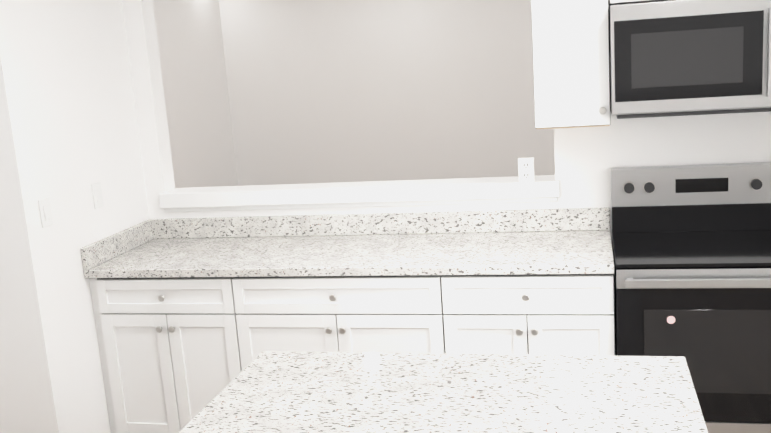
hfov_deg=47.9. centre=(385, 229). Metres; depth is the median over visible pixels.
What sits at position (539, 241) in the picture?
countertop
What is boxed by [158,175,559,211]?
window sill
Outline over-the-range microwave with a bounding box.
[609,0,770,118]
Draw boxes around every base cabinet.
[89,277,252,432]
[245,275,460,359]
[457,274,614,354]
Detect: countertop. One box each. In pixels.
[80,208,614,277]
[179,351,707,432]
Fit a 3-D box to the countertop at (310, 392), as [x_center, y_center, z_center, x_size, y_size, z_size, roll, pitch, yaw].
[0.073,0.519,1.871,1.228,0.037,1.345,-1,12,13]
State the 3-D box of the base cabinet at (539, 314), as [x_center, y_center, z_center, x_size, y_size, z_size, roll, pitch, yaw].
[0.626,0.541,3.841,0.744,0.876,0.624,-1,12,13]
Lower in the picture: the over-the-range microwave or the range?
the range
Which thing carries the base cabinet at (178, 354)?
on the floor
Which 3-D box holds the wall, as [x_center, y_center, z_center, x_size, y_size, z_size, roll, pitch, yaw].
[-1.687,-0.406,4.345,9.500,2.840,12.700,-1,12,13]
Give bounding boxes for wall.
[0,0,770,432]
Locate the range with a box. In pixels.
[611,162,770,432]
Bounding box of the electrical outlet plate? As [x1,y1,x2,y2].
[518,157,533,180]
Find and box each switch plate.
[38,197,52,227]
[91,182,103,208]
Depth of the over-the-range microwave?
3.34 m
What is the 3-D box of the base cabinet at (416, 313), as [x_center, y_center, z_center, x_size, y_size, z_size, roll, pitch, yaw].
[-0.123,0.557,4.019,1.032,0.876,0.624,-1,12,13]
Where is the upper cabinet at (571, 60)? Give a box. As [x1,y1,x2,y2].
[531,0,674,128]
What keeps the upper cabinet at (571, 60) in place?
attached to the wall
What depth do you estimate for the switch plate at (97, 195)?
3.99 m
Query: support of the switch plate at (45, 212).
attached to the wall

